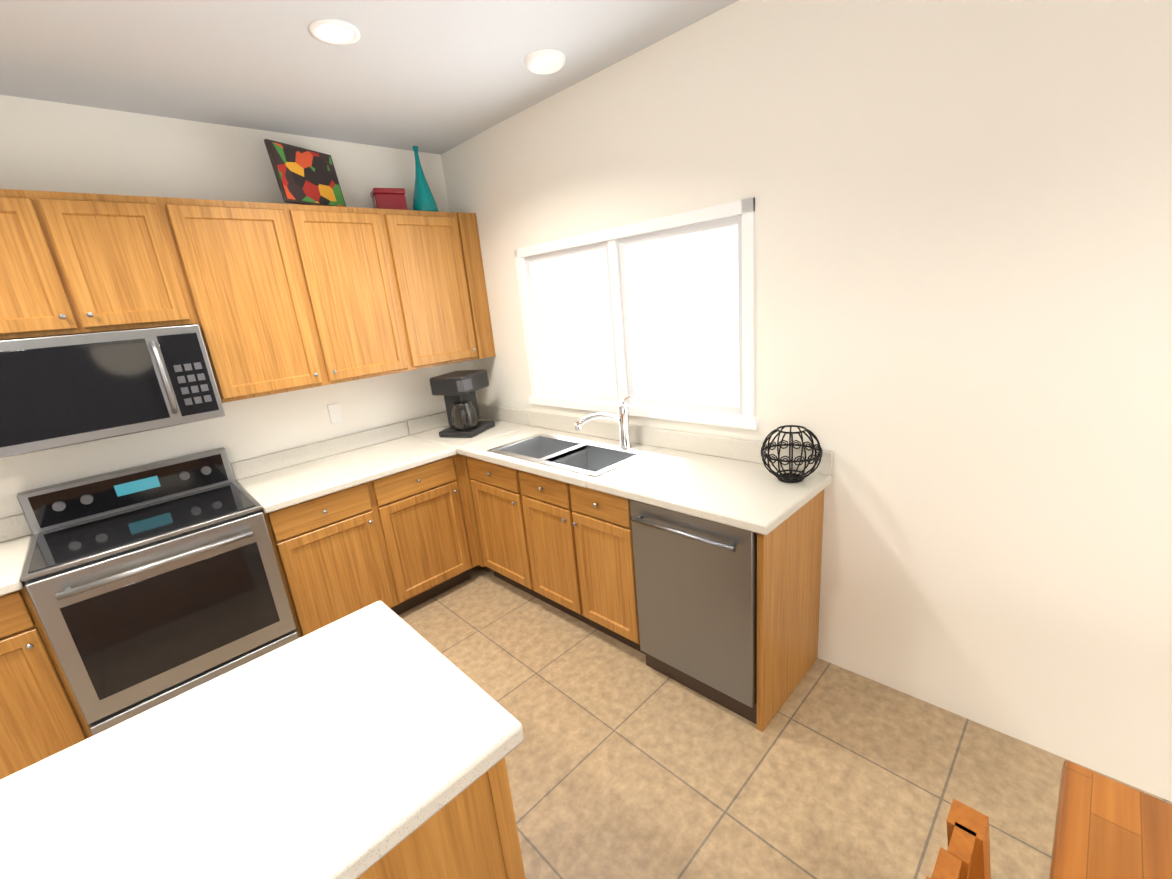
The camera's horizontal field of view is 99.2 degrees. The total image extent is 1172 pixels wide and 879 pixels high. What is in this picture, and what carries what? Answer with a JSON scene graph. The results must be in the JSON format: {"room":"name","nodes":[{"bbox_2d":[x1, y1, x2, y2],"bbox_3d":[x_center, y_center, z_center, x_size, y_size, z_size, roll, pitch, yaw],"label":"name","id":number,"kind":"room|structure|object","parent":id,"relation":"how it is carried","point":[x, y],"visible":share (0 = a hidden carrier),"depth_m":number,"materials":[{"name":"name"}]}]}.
{"room":"kitchen","nodes":[
{"label":"kitchen","id":0,"kind":"room"},
{"bbox_2d":[0,95,479,518],"bbox_3d":[-2.763,0.070,1.960,5.520,2.700,0.100,-20,21,-41],"label":"wall","id":1,"kind":"structure","parent":0,"point":[54,146],"depth_m":2.50,"materials":[{"name":"white paint"}]},
{"bbox_2d":[0,189,199,339],"bbox_3d":[-2.195,-0.715,2.078,0.760,0.536,0.320,-20,21,-41],"label":"upper cabinet","id":2,"kind":"object","parent":1,"relation":"attached to","point":[71,263],"depth_m":2.03,"materials":[{"name":"brown wood"}]},
{"bbox_2d":[0,324,224,457],"bbox_3d":[-2.103,-0.241,2.163,0.756,0.425,0.445,-20,21,-41],"label":"microwave","id":3,"kind":"object","parent":2,"relation":"attached to","point":[62,391],"visible":1,"depth_m":2.04,"materials":[{"name":"grey"}]},
{"bbox_2d":[0,421,407,540],"bbox_3d":[-2.057,0.224,2.599,2.384,0.099,0.020,-20,21,-41],"label":"backsplash","id":4,"kind":"structure","parent":1,"relation":"attached to","point":[17,525],"depth_m":2.92,"materials":[{"name":"white stone"}]},
{"bbox_2d":[164,197,415,402],"bbox_3d":[-1.561,-0.754,2.702,0.980,0.914,0.320,-20,21,-41],"label":"upper cabinet","id":5,"kind":"object","parent":1,"relation":"attached to","point":[271,298],"depth_m":2.54,"materials":[{"name":"brown wood"}]},
{"bbox_2d":[264,139,345,206],"bbox_3d":[-1.466,-1.385,2.635,0.061,0.289,0.380,2,17,24],"label":"framed picture","id":6,"kind":"object","parent":5,"relation":"on","point":[304,176],"visible":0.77,"depth_m":2.60,"materials":[{"name":"multicoloured"}]},
{"bbox_2d":[327,403,342,423],"bbox_3d":[-1.539,-0.159,3.060,0.070,0.120,0.006,-20,21,-41],"label":"outlet","id":7,"kind":"object","parent":1,"relation":"attached to","point":[334,411],"visible":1,"depth_m":3.05,"materials":[{"name":"white plastic"}]},
{"bbox_2d":[384,209,483,369],"bbox_3d":[-1.040,-0.940,3.186,0.490,0.914,0.320,-20,21,-41],"label":"upper cabinet","id":8,"kind":"object","parent":1,"relation":"attached to","point":[430,248],"depth_m":3.08,"materials":[{"name":"brown wood"}]},
{"bbox_2d":[370,188,407,209],"bbox_3d":[-1.170,-1.412,2.968,0.178,0.130,0.138,-14,18,-27],"label":"box","id":9,"kind":"object","parent":8,"relation":"on","point":[388,198],"visible":0.73,"depth_m":2.91,"materials":[{"name":"red paint"}]},
{"bbox_2d":[412,146,438,211],"bbox_3d":[-1.017,-1.589,3.071,0.156,0.385,0.156,-20,21,-41],"label":"vase","id":10,"kind":"object","parent":8,"relation":"on","point":[423,199],"visible":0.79,"depth_m":3.04,"materials":[{"name":"teal glass"}]},
{"bbox_2d":[0,0,737,154],"bbox_3d":[-2.085,-0.891,-0.037,6.700,0.100,10.600,-20,21,-41],"label":"ceiling","id":11,"kind":"structure","parent":0,"point":[440,77],"depth_m":1.96,"materials":[{"name":"white paint"}]},
{"bbox_2d":[309,19,359,45],"bbox_3d":[-0.905,-1.466,1.797,0.169,0.006,0.169,8,20,39],"label":"recessed light","id":12,"kind":"object","parent":11,"relation":"in","point":[334,32],"visible":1,"depth_m":1.77,"materials":[{"name":"white"}]},
{"bbox_2d":[524,49,565,73],"bbox_3d":[-0.176,-1.623,2.151,0.180,0.029,0.180,-20,21,-41],"label":"recessed light","id":13,"kind":"object","parent":11,"relation":"attached to","point":[546,61],"visible":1,"depth_m":2.11,"materials":[{"name":"white"}]},
{"bbox_2d":[398,565,1171,878],"bbox_3d":[-1.831,1.793,0.721,6.700,0.100,10.600,-20,21,-41],"label":"floor","id":14,"kind":"structure","parent":0,"point":[623,761],"depth_m":1.81,"materials":[{"name":"tile"}]},
{"bbox_2d":[0,582,91,779],"bbox_3d":[-2.435,0.993,1.951,0.606,0.875,0.605,-20,21,-41],"label":"base cabinet","id":15,"kind":"object","parent":14,"relation":"on","point":[41,716],"depth_m":1.87,"materials":[{"name":"brown wood"}]},
{"bbox_2d":[0,533,32,596],"bbox_3d":[-2.466,0.556,1.816,0.606,0.040,0.635,-20,21,-41],"label":"countertop","id":16,"kind":"structure","parent":15,"relation":"on","point":[13,554],"depth_m":1.94,"materials":[{"name":"white stone"}]},
{"bbox_2d":[16,447,298,735],"bbox_3d":[-1.919,0.714,2.332,0.760,1.110,0.708,-20,21,-41],"label":"range","id":17,"kind":"object","parent":14,"relation":"on","point":[150,585],"visible":0.9,"depth_m":2.14,"materials":[{"name":"silver metal"}]},
{"bbox_2d":[0,601,525,878],"bbox_3d":[-0.720,1.089,0.955,1.140,0.920,0.680,-20,21,-41],"label":"kitchen island","id":18,"kind":"object","parent":14,"relation":"on","point":[378,740],"visible":1,"depth_m":0.93,"materials":[{"name":"white stone"}]},
{"bbox_2d":[261,481,403,637],"bbox_3d":[-1.499,0.659,2.819,0.496,0.875,0.605,-20,21,-41],"label":"base cabinet","id":19,"kind":"object","parent":14,"relation":"on","point":[358,521],"depth_m":2.58,"materials":[{"name":"brown wood"}]},
{"bbox_2d":[236,433,456,516],"bbox_3d":[-1.348,0.157,2.853,1.010,0.040,0.635,-20,21,-41],"label":"countertop","id":20,"kind":"structure","parent":19,"relation":"on","point":[279,489],"depth_m":2.73,"materials":[{"name":"white stone"}]},
{"bbox_2d":[372,457,472,611],"bbox_3d":[-1.141,0.531,3.151,0.514,0.875,0.605,-20,21,-41],"label":"base cabinet","id":21,"kind":"object","parent":14,"relation":"on","point":[421,511],"depth_m":2.93,"materials":[{"name":"brown wood"}]},
{"bbox_2d":[407,404,832,731],"bbox_3d":[-0.063,0.446,2.835,0.636,1.015,2.534,-20,21,-41],"label":"base cabinet","id":22,"kind":"object","parent":14,"relation":"on","point":[691,560],"depth_m":2.19,"materials":[{"name":"brown wood"}]},
{"bbox_2d":[430,369,494,437],"bbox_3d":[-0.811,-0.236,3.266,0.254,0.391,0.330,1,17,21],"label":"coffee maker","id":23,"kind":"object","parent":22,"relation":"on","point":[457,389],"visible":1,"depth_m":3.18,"materials":[{"name":"black plastic"}]},
{"bbox_2d":[575,392,634,448],"bbox_3d":[0.108,-0.076,2.560,0.287,0.302,0.185,-20,21,-41],"label":"faucet","id":24,"kind":"object","parent":22,"relation":"on","point":[621,417],"visible":1,"depth_m":2.59,"materials":[{"name":"silver metal"}]},
{"bbox_2d":[761,425,822,482],"bbox_3d":[0.824,0.059,2.004,0.228,0.213,0.228,-20,21,-41],"label":"wire basket","id":25,"kind":"object","parent":22,"relation":"on","point":[792,477],"visible":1,"depth_m":1.99,"materials":[{"name":"black metal"}]},
{"bbox_2d":[926,799,990,878],"bbox_3d":[0.549,1.056,0.501,0.460,1.000,0.478,-20,21,-41],"label":"chair","id":26,"kind":"object","parent":14,"relation":"on","point":[966,855],"visible":1,"depth_m":0.63,"materials":[{"name":"brown wood"}]},
{"bbox_2d":[1049,760,1171,878],"bbox_3d":[0.693,1.271,0.125,1.760,0.765,1.030,-20,21,-41],"label":"dining table","id":27,"kind":"object","parent":14,"relation":"on","point":[1107,827],"visible":1,"depth_m":0.83,"materials":[{"name":"brown wood"}]},
{"bbox_2d":[441,0,1171,801],"bbox_3d":[1.677,-0.178,1.349,0.300,2.700,7.100,-20,21,-41],"label":"wall","id":28,"kind":"structure","parent":0,"point":[963,290],"depth_m":1.69,"materials":[{"name":"white paint"}]},
{"bbox_2d":[514,198,758,429],"bbox_3d":[0.179,-0.604,2.639,0.131,0.950,1.560,-20,21,-41],"label":"window","id":29,"kind":"structure","parent":28,"relation":"in","point":[656,316],"depth_m":2.52,"materials":[{"name":"white glass"}]}
]}

